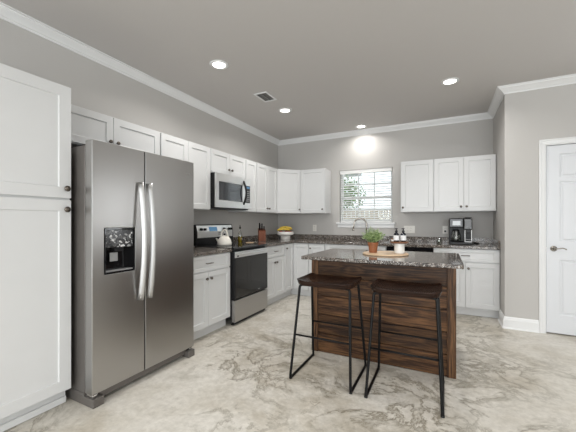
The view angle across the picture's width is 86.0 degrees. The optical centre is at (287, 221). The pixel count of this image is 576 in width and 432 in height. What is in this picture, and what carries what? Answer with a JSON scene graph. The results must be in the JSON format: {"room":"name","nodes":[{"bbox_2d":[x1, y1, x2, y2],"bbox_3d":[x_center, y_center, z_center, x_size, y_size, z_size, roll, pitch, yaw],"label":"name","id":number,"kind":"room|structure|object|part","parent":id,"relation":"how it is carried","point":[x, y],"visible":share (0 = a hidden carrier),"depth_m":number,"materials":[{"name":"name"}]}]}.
{"room":"kitchen","nodes":[
{"label":"kitchen","id":0,"kind":"room"},
{"bbox_2d":[0,19,277,246],"bbox_3d":[-2.259,-0.158,2.038,0.140,2.776,9.180,0,0,27],"label":"wall","id":1,"kind":"structure","parent":0,"point":[96,87],"depth_m":3.25,"materials":[{"name":"beige paint"}]},
{"bbox_2d":[71,104,159,154],"bbox_3d":[-1.634,-0.754,2.726,0.352,0.299,0.987,0,0,27],"label":"upper cabinet","id":2,"kind":"object","parent":1,"relation":"attached to","point":[86,124],"visible":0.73,"depth_m":2.63,"materials":[{"name":"white paint"}]},
{"bbox_3d":[-1.621,-0.754,2.446,0.019,0.283,0.484,0,0,27],"label":"door","id":3,"kind":"part","parent":2,"relation":"part of","materials":[{"name":"white paint"}]},
{"bbox_3d":[-1.401,-0.754,2.881,0.019,0.283,0.484,0,0,27],"label":"door","id":4,"kind":"part","parent":2,"relation":"part of","materials":[{"name":"white paint"}]},
{"bbox_2d":[160,132,209,209],"bbox_3d":[-1.242,-0.523,3.502,0.352,0.762,0.747,0,0,27],"label":"upper cabinet","id":5,"kind":"object","parent":1,"relation":"attached to","point":[170,146],"visible":0.37,"depth_m":3.56,"materials":[{"name":"white paint"}]},
{"bbox_3d":[-1.201,-0.523,3.276,0.019,0.746,0.364,0,0,27],"label":"door","id":6,"kind":"part","parent":5,"relation":"part of","materials":[{"name":"white paint"}]},
{"bbox_3d":[-1.035,-0.523,3.604,0.019,0.746,0.364,0,0,27],"label":"door","id":7,"kind":"part","parent":5,"relation":"part of","materials":[{"name":"white paint"}]},
{"bbox_2d":[210,148,245,178],"bbox_3d":[-0.904,-0.754,4.170,0.352,0.299,0.745,0,0,27],"label":"upper cabinet","id":8,"kind":"object","parent":1,"relation":"attached to","point":[220,162],"visible":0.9,"depth_m":4.06,"materials":[{"name":"white paint"}]},
{"bbox_3d":[-0.864,-0.754,3.944,0.019,0.283,0.363,0,0,27],"label":"door","id":9,"kind":"part","parent":8,"relation":"part of","materials":[{"name":"white paint"}]},
{"bbox_2d":[210,172,249,210],"bbox_3d":[-0.857,-0.381,4.146,0.456,0.436,0.744,0,0,27],"label":"microwave","id":10,"kind":"object","parent":8,"relation":"attached to","point":[227,192],"visible":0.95,"depth_m":3.97,"materials":[{"name":"silver metal"}]},
{"bbox_3d":[-0.592,-0.394,4.242,0.070,0.335,0.024,0,0,27],"label":"handle","id":11,"kind":"part","parent":10,"relation":"part of","materials":[{"name":"black plastic"}]},
{"bbox_3d":[-0.577,-0.387,4.342,0.022,0.420,0.141,0,0,27],"label":"control panel","id":12,"kind":"part","parent":10,"relation":"part of","materials":[{"name":"silver metal"}]},
{"bbox_3d":[-0.698,-0.754,4.271,0.019,0.283,0.363,0,0,27],"label":"door","id":13,"kind":"part","parent":8,"relation":"part of","materials":[{"name":"white paint"}]},
{"bbox_2d":[228,159,256,212],"bbox_3d":[-0.670,-0.523,4.633,0.352,0.762,0.289,0,0,27],"label":"upper cabinet","id":14,"kind":"object","parent":1,"relation":"attached to","point":[251,167],"visible":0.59,"depth_m":4.61,"materials":[{"name":"white paint"}]},
{"bbox_3d":[-0.547,-0.523,4.571,0.019,0.746,0.274,0,0,27],"label":"door","id":15,"kind":"part","parent":14,"relation":"part of","materials":[{"name":"white paint"}]},
{"bbox_2d":[233,234,278,241],"bbox_3d":[-0.533,0.276,5.272,0.020,0.081,1.525,0,0,27],"label":"backsplash","id":16,"kind":"structure","parent":1,"relation":"attached to","point":[270,236],"depth_m":5.14,"materials":[{"name":"stone"}]},
{"bbox_2d":[240,162,276,212],"bbox_3d":[-0.459,-0.523,5.051,0.352,0.762,0.644,0,0,27],"label":"upper cabinet","id":17,"kind":"object","parent":1,"relation":"attached to","point":[266,175],"visible":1,"depth_m":4.95,"materials":[{"name":"white paint"}]},
{"bbox_3d":[-0.407,-0.523,4.847,0.019,0.746,0.312,0,0,27],"label":"door","id":18,"kind":"part","parent":17,"relation":"part of","materials":[{"name":"white paint"}]},
{"bbox_3d":[-0.264,-0.523,5.130,0.019,0.746,0.312,0,0,27],"label":"door","id":19,"kind":"part","parent":17,"relation":"part of","materials":[{"name":"white paint"}]},
{"bbox_2d":[262,169,300,213],"bbox_3d":[-0.049,-0.523,5.553,0.630,0.762,0.629,0,0,27],"label":"upper cabinet","id":20,"kind":"object","parent":1,"relation":"attached to","point":[288,181],"visible":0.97,"depth_m":5.35,"materials":[{"name":"white paint"}]},
{"bbox_3d":[0.016,-0.523,5.346,0.425,0.746,0.019,0,0,-19],"label":"door","id":21,"kind":"part","parent":20,"relation":"part of","materials":[{"name":"white paint"}]},
{"bbox_2d":[0,2,575,145],"bbox_3d":[0.704,-1.508,0.540,6.500,0.076,8.900,0,0,27],"label":"trim","id":22,"kind":"structure","parent":1,"relation":"attached to","point":[9,14],"depth_m":3.45,"materials":[{"name":"white paint"}]},
{"bbox_2d":[0,0,575,139],"bbox_3d":[0.704,-1.596,0.540,6.780,0.100,9.180,0,0,27],"label":"ceiling","id":23,"kind":"structure","parent":0,"point":[338,65],"depth_m":2.76,"materials":[{"name":"paint"}]},
{"bbox_2d":[209,60,228,69],"bbox_3d":[-0.679,-1.541,3.041,0.184,0.008,0.184,0,0,27],"label":"recessed light","id":24,"kind":"object","parent":23,"relation":"in","point":[216,64],"visible":1,"depth_m":3.03,"materials":[{"name":"white paint"}]},
{"bbox_2d":[254,91,276,101],"bbox_3d":[-0.279,-1.540,3.821,0.176,0.010,0.270,0,0,27],"label":"ceiling vent","id":25,"kind":"object","parent":23,"relation":"in","point":[265,96],"visible":1,"depth_m":3.81,"materials":[{"name":"white metal"}]},
{"bbox_2d":[278,108,291,112],"bbox_3d":[-0.041,-1.541,4.290,0.184,0.008,0.184,0,0,27],"label":"recessed light","id":26,"kind":"object","parent":23,"relation":"in","point":[282,110],"visible":1,"depth_m":4.29,"materials":[{"name":"white paint"}]},
{"bbox_2d":[355,125,366,127],"bbox_3d":[1.185,-1.541,5.014,0.184,0.008,0.184,0,0,27],"label":"recessed light","id":27,"kind":"object","parent":23,"relation":"in","point":[357,126],"visible":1,"depth_m":5.01,"materials":[{"name":"white paint"}]},
{"bbox_2d":[441,77,458,84],"bbox_3d":[1.784,-1.541,3.402,0.184,0.008,0.184,0,0,27],"label":"recessed light","id":28,"kind":"object","parent":23,"relation":"in","point":[449,81],"visible":1,"depth_m":3.40,"materials":[{"name":"white paint"}]},
{"bbox_2d":[4,294,575,431],"bbox_3d":[0.704,1.290,0.540,6.780,0.120,9.180,0,0,27],"label":"floor","id":29,"kind":"structure","parent":0,"point":[236,379],"depth_m":2.25,"materials":[{"name":"stone"}]},
{"bbox_2d":[0,63,70,431],"bbox_3d":[-1.894,0.162,1.874,0.657,2.132,0.757,0,0,27],"label":"pantry cabinet","id":30,"kind":"object","parent":29,"relation":"on","point":[35,111],"visible":1,"depth_m":1.89,"materials":[{"name":"white paint"}]},
{"bbox_3d":[-1.634,-0.526,1.744,0.019,0.740,0.751,0,0,27],"label":"door","id":31,"kind":"part","parent":30,"relation":"part of","materials":[{"name":"white paint"}]},
{"bbox_3d":[-1.634,0.488,1.744,0.019,1.260,0.751,0,0,27],"label":"door","id":32,"kind":"part","parent":30,"relation":"part of","materials":[{"name":"white paint"}]},
{"bbox_3d":[-1.459,-0.218,2.039,0.028,0.039,0.039,0,0,27],"label":"knob","id":33,"kind":"part","parent":30,"relation":"part of","materials":[{"name":"silver metal"}]},
{"bbox_3d":[-1.459,-0.080,2.039,0.028,0.039,0.039,0,0,27],"label":"knob","id":34,"kind":"part","parent":30,"relation":"part of","materials":[{"name":"silver metal"}]},
{"bbox_2d":[65,139,194,408],"bbox_3d":[-1.390,0.344,2.595,0.858,1.771,0.922,0,0,27],"label":"refrigerator","id":35,"kind":"object","parent":29,"relation":"on","point":[132,210],"visible":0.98,"depth_m":2.24,"materials":[{"name":"grey metal"}]},
{"bbox_3d":[-1.636,1.189,2.206,0.610,0.078,0.004,0,0,27],"label":"rail","id":36,"kind":"part","parent":35,"relation":"part of","materials":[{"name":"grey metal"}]},
{"bbox_3d":[-1.230,0.302,2.219,0.076,1.687,0.396,0,0,27],"label":"freezer door","id":37,"kind":"part","parent":35,"relation":"part of","materials":[{"name":"silver metal"}]},
{"bbox_3d":[-1.225,0.198,2.219,0.040,0.029,0.070,0,0,27],"label":"dispenser spout","id":38,"kind":"part","parent":35,"relation":"part of","materials":[{"name":"black plastic"}]},
{"bbox_3d":[-1.221,0.120,2.216,0.050,0.125,0.210,0,0,27],"label":"dispenser control panel","id":39,"kind":"part","parent":35,"relation":"part of","materials":[{"name":"black plastic"}]},
{"bbox_3d":[-1.093,0.148,2.318,0.078,0.893,0.034,0,0,27],"label":"handle","id":40,"kind":"part","parent":35,"relation":"part of","materials":[{"name":"metal"}]},
{"bbox_3d":[-1.058,0.148,2.387,0.078,0.893,0.034,0,0,27],"label":"handle","id":41,"kind":"part","parent":35,"relation":"part of","materials":[{"name":"metal"}]},
{"bbox_3d":[-1.020,0.302,2.634,0.076,1.687,0.518,0,0,27],"label":"door","id":42,"kind":"part","parent":35,"relation":"part of","materials":[{"name":"silver metal"}]},
{"bbox_2d":[194,252,229,339],"bbox_3d":[-1.113,0.792,3.417,0.660,0.874,0.766,0,0,27],"label":"base cabinet","id":43,"kind":"object","parent":29,"relation":"on","point":[211,272],"visible":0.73,"depth_m":3.33,"materials":[{"name":"white paint"}]},
{"bbox_3d":[-0.940,0.823,3.119,0.019,0.578,0.374,0,0,27],"label":"door","id":44,"kind":"part","parent":43,"relation":"part of","materials":[{"name":"white paint"}]},
{"bbox_3d":[-0.855,0.442,3.287,0.019,0.160,0.751,0,0,27],"label":"drawer","id":45,"kind":"part","parent":43,"relation":"part of","materials":[{"name":"white paint"}]},
{"bbox_2d":[194,247,231,256],"bbox_3d":[-1.119,0.295,3.421,0.644,0.119,0.768,0,0,27],"label":"countertop","id":46,"kind":"structure","parent":43,"relation":"on","point":[198,251],"depth_m":3.39,"materials":[{"name":"stone"}]},
{"bbox_3d":[-0.770,0.823,3.455,0.019,0.578,0.374,0,0,27],"label":"door","id":47,"kind":"part","parent":43,"relation":"part of","materials":[{"name":"white paint"}]},
{"bbox_2d":[194,224,268,324],"bbox_3d":[-0.732,0.635,4.087,0.717,1.190,0.762,0,0,27],"label":"range","id":48,"kind":"object","parent":29,"relation":"on","point":[248,261],"visible":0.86,"depth_m":3.92,"materials":[{"name":"silver metal"}]},
{"bbox_2d":[216,229,231,245],"bbox_3d":[-0.826,0.202,4.019,0.188,0.211,0.188,0,0,40],"label":"kettle","id":49,"kind":"object","parent":48,"relation":"on","point":[224,240],"visible":1,"depth_m":3.96,"materials":[{"name":"beige ceramic"}]},
{"bbox_2d":[195,243,266,249],"bbox_3d":[-0.732,0.320,4.087,0.606,0.020,0.762,0,0,27],"label":"cooktop","id":50,"kind":"object","parent":48,"relation":"in","point":[235,246],"depth_m":3.99,"materials":[{"name":"black glass"}]},
{"bbox_3d":[-0.486,1.205,3.963,0.018,0.034,0.702,0,0,27],"label":"toe plate","id":51,"kind":"part","parent":48,"relation":"part of","materials":[{"name":"black plastic"}]},
{"bbox_3d":[-0.473,1.058,3.956,0.045,0.255,0.750,0,0,27],"label":"storage drawer","id":52,"kind":"part","parent":48,"relation":"part of","materials":[{"name":"silver metal"}]},
{"bbox_3d":[-0.474,0.638,3.957,0.043,0.560,0.750,0,0,27],"label":"oven door","id":53,"kind":"part","parent":48,"relation":"part of","materials":[{"name":"black glass"}]},
{"bbox_3d":[-0.452,0.669,3.946,0.004,0.478,0.738,0,0,27],"label":"door glass","id":54,"kind":"part","parent":48,"relation":"part of","materials":[{"name":"black glass"}]},
{"bbox_3d":[-0.430,0.388,3.934,0.040,0.017,0.696,0,0,27],"label":"door handle","id":55,"kind":"part","parent":48,"relation":"part of","materials":[{"name":"silver metal"}]},
{"bbox_2d":[266,244,284,304],"bbox_3d":[-0.453,0.792,4.722,0.660,0.874,0.614,0,0,27],"label":"base cabinet","id":56,"kind":"object","parent":29,"relation":"on","point":[275,288],"visible":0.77,"depth_m":4.62,"materials":[{"name":"white paint"}]},
{"bbox_3d":[-0.263,0.823,4.457,0.019,0.578,0.298,0,0,27],"label":"door","id":57,"kind":"part","parent":56,"relation":"part of","materials":[{"name":"white paint"}]},
{"bbox_3d":[-0.195,0.442,4.592,0.019,0.160,0.599,0,0,27],"label":"drawer","id":58,"kind":"part","parent":56,"relation":"part of","materials":[{"name":"white paint"}]},
{"bbox_3d":[-0.127,0.823,4.726,0.019,0.578,0.298,0,0,27],"label":"door","id":59,"kind":"part","parent":56,"relation":"part of","materials":[{"name":"white paint"}]},
{"bbox_2d":[281,243,309,298],"bbox_3d":[0.003,0.792,5.359,0.899,0.874,0.929,0,0,27],"label":"base cabinet","id":60,"kind":"object","parent":29,"relation":"on","point":[296,267],"visible":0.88,"depth_m":5.08,"materials":[{"name":"white paint"}]},
{"bbox_3d":[0.013,0.737,5.004,0.019,0.750,0.288,0,0,27],"label":"door","id":61,"kind":"part","parent":60,"relation":"part of","materials":[{"name":"white paint"}]},
{"bbox_3d":[0.212,0.737,5.081,0.262,0.750,0.019,0,0,27],"label":"door","id":62,"kind":"part","parent":60,"relation":"part of","materials":[{"name":"white paint"}]},
{"bbox_2d":[233,234,499,249],"bbox_3d":[1.019,0.295,4.499,3.488,0.119,1.546,0,0,27],"label":"countertop","id":63,"kind":"structure","parent":60,"relation":"on","point":[271,239],"depth_m":4.79,"materials":[{"name":"stone"}]},
{"bbox_2d":[238,227,241,242],"bbox_3d":[-0.715,0.184,4.605,0.066,0.262,0.066,0,0,27],"label":"oil bottle","id":64,"kind":"object","parent":63,"relation":"on","point":[239,237],"visible":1,"depth_m":4.58,"materials":[{"name":"clear glass"}]},
{"bbox_2d":[258,223,265,240],"bbox_3d":[-0.429,0.169,5.055,0.116,0.294,0.115,0,0,-11],"label":"knife block","id":65,"kind":"object","parent":63,"relation":"on","point":[261,230],"visible":1,"depth_m":5.01,"materials":[{"name":"red wood"}]},
{"bbox_2d":[277,231,293,239],"bbox_3d":[-0.044,0.246,5.433,0.292,0.138,0.292,0,0,27],"label":"fruit bowl","id":66,"kind":"object","parent":63,"relation":"on","point":[284,235],"visible":0.94,"depth_m":5.35,"materials":[{"name":"white ceramic"}]},
{"bbox_2d":[352,218,366,240],"bbox_3d":[1.225,0.127,5.135,0.304,0.378,0.066,0,0,9],"label":"faucet","id":67,"kind":"object","parent":63,"relation":"on","point":[357,218],"visible":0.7,"depth_m":5.13,"materials":[{"name":"silver metal"}]},
{"bbox_3d":[1.197,0.127,5.135,0.238,0.378,0.026,0,0,4],"label":"spout","id":68,"kind":"part","parent":67,"relation":"part of","materials":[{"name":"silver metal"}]},
{"bbox_2d":[449,217,471,244],"bbox_3d":[2.438,0.128,4.374,0.280,0.374,0.280,0,0,27],"label":"coffee maker","id":69,"kind":"object","parent":63,"relation":"on","point":[460,229],"visible":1,"depth_m":4.31,"materials":[{"name":"black plastic"}]},
{"bbox_3d":[2.337,0.022,4.283,0.098,0.063,0.003,0,0,27],"label":"display panel","id":70,"kind":"part","parent":69,"relation":"part of","materials":[{"name":"white plastic"}]},
{"bbox_2d":[309,243,324,295],"bbox_3d":[0.593,0.792,5.214,0.279,0.874,0.656,0,0,27],"label":"base cabinet","id":71,"kind":"object","parent":29,"relation":"on","point":[313,248],"visible":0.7,"depth_m":4.98,"materials":[{"name":"white paint"}]},
{"bbox_2d":[289,273,366,393],"bbox_3d":[0.339,0.844,2.522,0.504,0.777,0.493,0,0,27],"label":"bar stool","id":72,"kind":"object","parent":29,"relation":"on","point":[312,280],"visible":1,"depth_m":2.47,"materials":[{"name":"brown wood"}]},
{"bbox_3d":[0.161,0.865,2.612,0.101,0.734,0.493,0,0,27],"label":"frame","id":73,"kind":"part","parent":72,"relation":"part of","materials":[{"name":"black metal"}]},
{"bbox_3d":[0.339,0.484,2.523,0.473,0.056,0.334,0,0,27],"label":"seat","id":74,"kind":"part","parent":72,"relation":"part of","materials":[{"name":"brown wood"}]},
{"bbox_3d":[0.517,0.865,2.432,0.101,0.734,0.493,0,0,27],"label":"frame","id":75,"kind":"part","parent":72,"relation":"part of","materials":[{"name":"black metal"}]},
{"bbox_2d":[325,244,386,249],"bbox_3d":[1.137,0.792,4.938,0.935,0.874,0.656,0,0,27],"label":"base cabinet","id":76,"kind":"object","parent":29,"relation":"on","point":[327,246],"visible":0.12,"depth_m":4.70,"materials":[{"name":"white paint"}]},
{"bbox_2d":[312,260,455,378],"bbox_3d":[0.930,0.788,3.000,1.215,0.882,0.725,0,0,27],"label":"kitchen island","id":77,"kind":"object","parent":29,"relation":"on","point":[414,316],"visible":0.59,"depth_m":2.63,"materials":[{"name":"brown wood"}]},
{"bbox_2d":[301,248,463,268],"bbox_3d":[0.909,0.331,2.956,1.306,0.030,0.933,0,0,27],"label":"island countertop","id":78,"kind":"structure","parent":77,"relation":"on","point":[423,259],"depth_m":2.70,"materials":[{"name":"stone"}]},
{"bbox_2d":[363,251,408,256],"bbox_3d":[0.939,0.309,2.981,0.424,0.015,0.424,0,0,27],"label":"serving board","id":79,"kind":"object","parent":78,"relation":"on","point":[379,253],"visible":0.73,"depth_m":2.85,"materials":[{"name":"brown wood"}]},
{"bbox_2d":[361,227,385,252],"bbox_3d":[0.830,0.172,3.002,0.240,0.258,0.247,0,0,27],"label":"potted plant","id":80,"kind":"object","parent":79,"relation":"on","point":[373,237],"visible":1,"depth_m":2.97,"materials":[{"name":"green plant"}]},
{"bbox_3d":[0.827,0.250,3.004,0.104,0.101,0.104,0,0,27],"label":"pot","id":81,"kind":"part","parent":80,"relation":"part of","materials":[{"name":"ceramic"}]},
{"bbox_2d":[390,241,408,253],"bbox_3d":[1.056,0.245,2.928,0.164,0.112,0.164,0,0,27],"label":"pedestal riser","id":82,"kind":"object","parent":79,"relation":"on","point":[399,247],"visible":0.91,"depth_m":2.89,"materials":[{"name":"white ceramic"}]},
{"bbox_2d":[393,228,398,241],"bbox_3d":[1.025,0.125,2.921,0.053,0.126,0.053,0,0,27],"label":"soap bottle","id":83,"kind":"object","parent":82,"relation":"on","point":[395,235],"visible":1,"depth_m":2.90,"materials":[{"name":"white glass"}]},
{"bbox_2d":[400,228,405,241],"bbox_3d":[1.087,0.125,2.912,0.053,0.126,0.053,0,0,27],"label":"soap bottle","id":84,"kind":"object","parent":82,"relation":"on","point":[402,235],"visible":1,"depth_m":2.89,"materials":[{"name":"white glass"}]},
{"bbox_2d":[364,278,444,417],"bbox_3d":[0.864,0.844,2.257,0.504,0.777,0.493,0,0,27],"label":"bar stool","id":85,"kind":"object","parent":29,"relation":"on","point":[380,286],"visible":1,"depth_m":2.19,"materials":[{"name":"brown wood"}]},
{"bbox_3d":[0.686,0.865,2.347,0.101,0.734,0.493,0,0,27],"label":"frame","id":86,"kind":"part","parent":85,"relation":"part of","materials":[{"name":"black metal"}]},
{"bbox_3d":[0.864,0.484,2.257,0.473,0.056,0.334,0,0,27],"label":"seat","id":87,"kind":"part","parent":85,"relation":"part of","materials":[{"name":"brown wood"}]},
{"bbox_3d":[1.042,0.865,2.167,0.101,0.734,0.493,0,0,27],"label":"frame","id":88,"kind":"part","parent":85,"relation":"part of","materials":[{"name":"black metal"}]},
{"bbox_2d":[387,246,432,251],"bbox_3d":[1.819,0.793,4.567,0.606,0.870,0.646,0,0,27],"label":"dishwasher","id":89,"kind":"object","parent":29,"relation":"on","point":[390,248],"visible":0.11,"depth_m":4.28,"materials":[{"name":"black metal"}]},
{"bbox_2d":[433,248,499,318],"bbox_3d":[2.439,0.792,4.278,0.752,0.874,0.660,0,0,27],"label":"base cabinet","id":90,"kind":"object","parent":29,"relation":"on","point":[478,283],"visible":0.72,"depth_m":3.96,"materials":[{"name":"white paint"}]},
{"bbox_3d":[2.143,0.823,4.104,0.366,0.578,0.019,0,0,27],"label":"door","id":91,"kind":"part","parent":90,"relation":"part of","materials":[{"name":"white paint"}]},
{"bbox_3d":[2.308,0.442,4.021,0.737,0.160,0.019,0,0,27],"label":"drawer","id":92,"kind":"part","parent":90,"relation":"part of","materials":[{"name":"white paint"}]},
{"bbox_3d":[2.474,0.823,3.937,0.366,0.578,0.019,0,0,27],"label":"door","id":93,"kind":"part","parent":90,"relation":"part of","materials":[{"name":"white paint"}]},
{"bbox_2d":[278,119,492,237],"bbox_3d":[1.400,-0.158,5.252,3.491,2.776,0.140,0,0,27],"label":"wall","id":94,"kind":"structure","parent":0,"point":[471,138],"depth_m":5.01,"materials":[{"name":"beige paint"}]},
{"bbox_2d":[301,168,330,213],"bbox_3d":[0.483,-0.523,5.440,0.449,0.762,0.352,0,0,27],"label":"upper cabinet","id":95,"kind":"object","parent":94,"relation":"attached to","point":[315,183],"visible":1,"depth_m":5.32,"materials":[{"name":"white paint"}]},
{"bbox_2d":[336,172,395,227],"bbox_3d":[1.321,-0.393,5.263,0.990,0.993,0.177,0,0,27],"label":"window","id":96,"kind":"structure","parent":94,"relation":"in","point":[340,224],"depth_m":5.25,"materials":[{"name":"white paint"}]},
{"bbox_2d":[340,167,391,221],"bbox_3d":[1.315,-0.438,5.252,0.870,0.899,0.074,0,0,27],"label":"window blind","id":97,"kind":"object","parent":96,"relation":"attached to","point":[388,169],"visible":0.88,"depth_m":5.23,"materials":[{"name":"white plastic"}]},
{"bbox_3d":[1.318,-0.856,5.257,0.870,0.063,0.062,0,0,27],"label":"head rail","id":98,"kind":"part","parent":97,"relation":"part of","materials":[{"name":"white plastic"}]},
{"bbox_3d":[1.319,0.003,5.258,0.862,0.016,0.048,0,0,27],"label":"rail","id":99,"kind":"part","parent":97,"relation":"part of","materials":[{"name":"white plastic"}]},
{"bbox_3d":[1.291,0.029,5.204,0.990,0.028,0.044,0,0,27],"label":"sill","id":100,"kind":"part","parent":96,"relation":"part of","materials":[{"name":"white paint"}]},
{"bbox_3d":[1.348,-0.414,5.317,0.820,0.040,0.036,0,0,27],"label":"meeting rail","id":101,"kind":"part","parent":96,"relation":"part of","materials":[{"name":"white paint"}]},
{"bbox_2d":[279,234,491,243],"bbox_3d":[1.363,0.276,5.180,3.488,0.081,0.020,0,0,27],"label":"backsplash","id":102,"kind":"structure","parent":94,"relation":"attached to","point":[300,236],"depth_m":5.05,"materials":[{"name":"stone"}]},
{"bbox_2d":[404,226,414,232],"bbox_3d":[1.926,0.125,4.903,0.163,0.116,0.007,0,0,27],"label":"wall outlet","id":103,"kind":"object","parent":94,"relation":"attached to","point":[408,229],"visible":0.98,"depth_m":4.90,"materials":[{"name":"beige plastic"}]},
{"bbox_2d":[401,159,433,212],"bbox_3d":[1.966,-0.523,4.690,0.451,0.762,0.352,0,0,27],"label":"upper cabinet","id":104,"kind":"object","parent":94,"relation":"attached to","point":[417,177],"visible":0.98,"depth_m":4.56,"materials":[{"name":"white paint"}]},
{"bbox_2d":[443,226,447,233],"bbox_3d":[2.373,0.125,4.662,0.070,0.116,0.034,0,0,27],"label":"wall outlet","id":105,"kind":"object","parent":94,"relation":"attached to","point":[445,228],"visible":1,"depth_m":4.67,"materials":[{"name":"beige plastic"}]},
{"bbox_2d":[434,154,495,211],"bbox_3d":[2.506,-0.523,4.417,0.755,0.762,0.352,0,0,27],"label":"upper cabinet","id":106,"kind":"object","parent":94,"relation":"attached to","point":[468,183],"visible":1,"depth_m":4.28,"materials":[{"name":"white paint"}]},
{"bbox_3d":[2.277,-0.523,4.377,0.368,0.746,0.019,0,0,27],"label":"door","id":107,"kind":"part","parent":106,"relation":"part of","materials":[{"name":"white paint"}]},
{"bbox_3d":[2.609,-0.523,4.209,0.368,0.746,0.019,0,0,27],"label":"door","id":108,"kind":"part","parent":106,"relation":"part of","materials":[{"name":"white paint"}]},
{"bbox_2d":[493,99,502,312],"bbox_3d":[2.821,-0.158,4.073,0.110,2.776,0.964,0,0,27],"label":"wall","id":109,"kind":"structure","parent":0,"point":[498,118],"depth_m":3.91,"materials":[{"name":"beige paint"}]},
{"bbox_2d":[503,84,575,319],"bbox_3d":[3.873,-0.158,2.939,3.009,2.776,0.110,0,0,27],"label":"wall","id":110,"kind":"structure","parent":0,"point":[532,116],"depth_m":3.48,"materials":[{"name":"beige paint"}]},
{"bbox_2d":[498,310,538,332],"bbox_3d":[2.704,1.160,3.635,0.328,0.132,0.330,0,0,27],"label":"baseboard","id":111,"kind":"structure","parent":110,"relation":"attached to","point":[513,322],"depth_m":3.50,"materials":[{"name":"white paint"}]},
{"bbox_2d":[539,137,575,335],"bbox_3d":[3.202,0.164,3.261,0.894,2.132,0.171,0,0,27],"label":"door","id":112,"kind":"structure","parent":110,"relation":"in","point":[557,156],"depth_m":3.36,"materials":[{"name":"white paint"}]},
{"label":"outside","id":113,"kind":"structure","parent":0,"visible":0},
{"bbox_3d":[4.353,1.530,11.637,21.000,0.100,13.800,0,0,27],"label":"ground","id":114,"kind":"structure","parent":113,"visible":0},
{"bbox_2d":[344,174,361,176],"bbox_3d":[0.727,-0.520,15.879,5.300,4.000,3.500,0,0,27],"label":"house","id":115,"kind":"structure","parent":114,"relation":"on","point":[349,174],"depth_m":15.89,"materials":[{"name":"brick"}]},
{"bbox_2d":[344,177,366,207],"bbox_3d":[2.107,-0.220,12.210,1.993,3.409,1.657,0,0,27],"label":"tree","id":116,"kind":"object","parent":114,"relation":"on","point":[345,177],"visible":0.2,"depth_m":11.91,"materials":[{"name":"green plant"}]},
{"bbox_2d":[344,211,390,218],"bbox_3d":[2.520,0.555,10.132,11.085,1.850,0.060,0,0,27],"label":"fence","id":117,"kind":"object","parent":114,"relation":"on","point":[344,211],"visible":0.02,"depth_m":10.06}
]}

